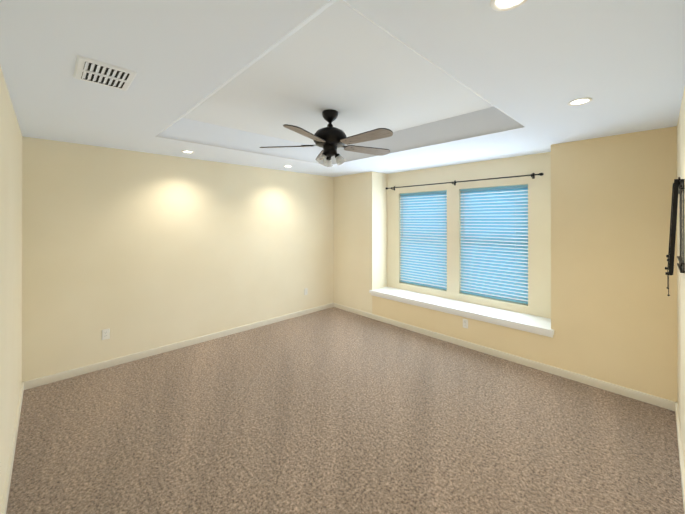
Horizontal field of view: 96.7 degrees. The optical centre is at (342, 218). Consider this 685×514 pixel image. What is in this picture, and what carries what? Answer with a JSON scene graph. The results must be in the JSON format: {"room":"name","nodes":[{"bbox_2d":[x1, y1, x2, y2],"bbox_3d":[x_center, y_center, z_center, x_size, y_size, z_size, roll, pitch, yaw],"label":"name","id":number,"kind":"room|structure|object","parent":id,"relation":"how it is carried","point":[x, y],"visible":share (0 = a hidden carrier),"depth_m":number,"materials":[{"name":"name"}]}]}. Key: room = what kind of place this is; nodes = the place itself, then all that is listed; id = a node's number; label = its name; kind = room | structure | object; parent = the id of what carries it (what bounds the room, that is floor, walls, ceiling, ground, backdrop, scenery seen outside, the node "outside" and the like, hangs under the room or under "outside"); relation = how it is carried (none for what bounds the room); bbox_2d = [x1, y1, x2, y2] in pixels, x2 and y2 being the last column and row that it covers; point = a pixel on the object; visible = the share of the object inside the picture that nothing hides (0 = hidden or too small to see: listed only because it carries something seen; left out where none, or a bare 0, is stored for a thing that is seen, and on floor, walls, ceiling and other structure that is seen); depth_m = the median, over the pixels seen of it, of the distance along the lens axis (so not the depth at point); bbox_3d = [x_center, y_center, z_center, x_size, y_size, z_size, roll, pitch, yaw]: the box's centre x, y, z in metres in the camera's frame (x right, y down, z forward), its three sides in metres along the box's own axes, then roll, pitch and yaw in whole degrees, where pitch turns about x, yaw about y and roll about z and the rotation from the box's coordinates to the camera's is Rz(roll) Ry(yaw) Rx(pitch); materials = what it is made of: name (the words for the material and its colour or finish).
{"room":"empty bedroom","nodes":[
{"label":"empty bedroom","id":0,"kind":"room"},
{"bbox_2d":[0,66,21,512],"bbox_3d":[-1.621,0.197,1.311,0.150,2.890,4.360,0,0,-44],"label":"wall","id":1,"kind":"structure","parent":0,"point":[10,259],"depth_m":1.98,"materials":[{"name":"paint"}]},
{"bbox_2d":[0,381,27,513],"bbox_3d":[-1.562,1.603,1.364,0.014,0.078,4.360,0,0,-44],"label":"baseboard","id":2,"kind":"structure","parent":1,"relation":"attached to","point":[24,386],"depth_m":2.06,"materials":[{"name":"beige paint"}]},
{"bbox_2d":[22,136,333,381],"bbox_3d":[-1.676,0.204,4.391,4.350,2.890,0.150,0,0,-44],"label":"wall","id":3,"kind":"structure","parent":0,"point":[135,251],"depth_m":3.69,"materials":[{"name":"paint"}]},
{"bbox_2d":[102,328,109,339],"bbox_3d":[-2.617,1.277,3.370,0.070,0.115,0.009,0,0,-44],"label":"electrical outlet","id":4,"kind":"object","parent":3,"relation":"attached to","point":[105,334],"visible":1,"depth_m":3.37,"materials":[{"name":"white plastic"}]},
{"bbox_2d":[28,303,331,388],"bbox_3d":[-1.619,1.610,4.329,3.990,0.078,0.014,0,0,-44],"label":"baseboard","id":5,"kind":"structure","parent":3,"relation":"attached to","point":[67,374],"depth_m":3.70,"materials":[{"name":"beige paint"}]},
{"bbox_2d":[0,0,684,176],"bbox_3d":[-0.016,-1.019,2.862,4.610,0.450,4.660,0,0,-44],"label":"ceiling","id":6,"kind":"structure","parent":0,"point":[433,83],"depth_m":1.81,"materials":[{"name":"white paint"}]},
{"bbox_2d":[73,55,137,90],"bbox_3d":[-1.310,-0.791,1.682,0.250,0.012,0.320,0,0,-44],"label":"ceiling vent","id":7,"kind":"object","parent":6,"relation":"in","point":[100,72],"visible":1,"depth_m":1.66,"materials":[{"name":"white metal"}]},
{"bbox_2d":[260,109,392,166],"bbox_3d":[-0.073,-0.730,2.754,1.271,0.490,1.233,0,0,-44],"label":"ceiling fan","id":8,"kind":"object","parent":6,"relation":"hanging from","point":[329,139],"visible":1,"depth_m":2.69,"materials":[{"name":"brown wood"}]},
{"bbox_2d":[490,0,526,10],"bbox_3d":[0.607,-0.797,1.100,0.134,0.010,0.134,0,0,-44],"label":"recessed light","id":9,"kind":"object","parent":6,"relation":"in","point":[505,5],"visible":1,"depth_m":1.13,"materials":[{"name":"white"}]},
{"bbox_2d":[568,98,591,105],"bbox_3d":[1.607,-0.795,2.066,0.134,0.010,0.134,0,0,-44],"label":"recessed light","id":10,"kind":"object","parent":6,"relation":"in","point":[579,101],"visible":1,"depth_m":2.07,"materials":[{"name":"white"}]},
{"bbox_2d":[6,307,683,513],"bbox_3d":[0.034,1.696,2.905,4.750,0.100,4.660,0,0,-44],"label":"floor","id":11,"kind":"structure","parent":0,"point":[333,410],"depth_m":2.31,"materials":[{"name":"carpet"}]},
{"bbox_2d":[334,126,676,401],"bbox_3d":[1.545,0.204,4.366,0.550,2.890,4.360,0,0,-44],"label":"wall","id":12,"kind":"structure","parent":0,"point":[599,213],"depth_m":3.14,"materials":[{"name":"paint"}]},
{"bbox_2d":[400,190,446,289],"bbox_3d":[1.305,0.325,4.899,0.126,1.510,0.860,0,0,-44],"label":"window blind","id":13,"kind":"object","parent":12,"relation":"attached to","point":[423,241],"visible":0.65,"depth_m":4.85,"materials":[{"name":"blue plastic"}]},
{"bbox_2d":[369,286,553,337],"bbox_3d":[1.491,1.221,4.284,0.438,0.085,2.560,0,0,-44],"label":"window sill","id":14,"kind":"structure","parent":12,"relation":"in","point":[539,325],"depth_m":3.96,"materials":[{"name":"white wood"}]},
{"bbox_2d":[386,173,543,189],"bbox_3d":[1.577,-0.526,4.441,0.104,0.070,2.332,0,0,-44],"label":"curtain rod","id":15,"kind":"object","parent":12,"relation":"attached to","point":[532,175],"visible":1,"depth_m":4.16,"materials":[{"name":"black metal"}]},
{"bbox_2d":[463,319,467,328],"bbox_3d":[1.580,1.348,3.925,0.009,0.115,0.070,0,0,-44],"label":"electrical outlet","id":16,"kind":"object","parent":12,"relation":"attached to","point":[465,323],"visible":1,"depth_m":3.92,"materials":[{"name":"white plastic"}]},
{"bbox_2d":[460,184,527,303],"bbox_3d":[2.041,0.324,4.136,0.126,1.510,0.880,0,0,-44],"label":"window blind","id":17,"kind":"object","parent":12,"relation":"attached to","point":[494,249],"visible":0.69,"depth_m":4.08,"materials":[{"name":"blue plastic"}]},
{"bbox_2d":[332,303,671,409],"bbox_3d":[1.342,1.610,4.167,0.014,0.078,4.360,0,0,-44],"label":"baseboard","id":18,"kind":"structure","parent":12,"relation":"attached to","point":[567,374],"depth_m":3.37,"materials":[{"name":"beige paint"}]},
{"bbox_2d":[677,87,684,468],"bbox_3d":[1.456,0.197,1.147,4.350,2.890,0.150,0,0,-44],"label":"wall","id":19,"kind":"structure","parent":0,"point":[681,283],"depth_m":2.15,"materials":[{"name":"paint"}]},
{"bbox_2d":[665,177,684,295],"bbox_3d":[2.229,0.117,2.052,0.520,0.762,0.080,0,0,-44],"label":"mount","id":20,"kind":"object","parent":19,"relation":"attached to","point":[678,186],"visible":1,"depth_m":1.94,"materials":[{"name":"black metal"}]},
{"bbox_2d":[672,401,684,513],"bbox_3d":[1.399,1.603,1.202,3.990,0.078,0.014,0,0,-44],"label":"baseboard","id":21,"kind":"structure","parent":19,"relation":"attached to","point":[674,404],"depth_m":2.07,"materials":[{"name":"beige paint"}]}
]}

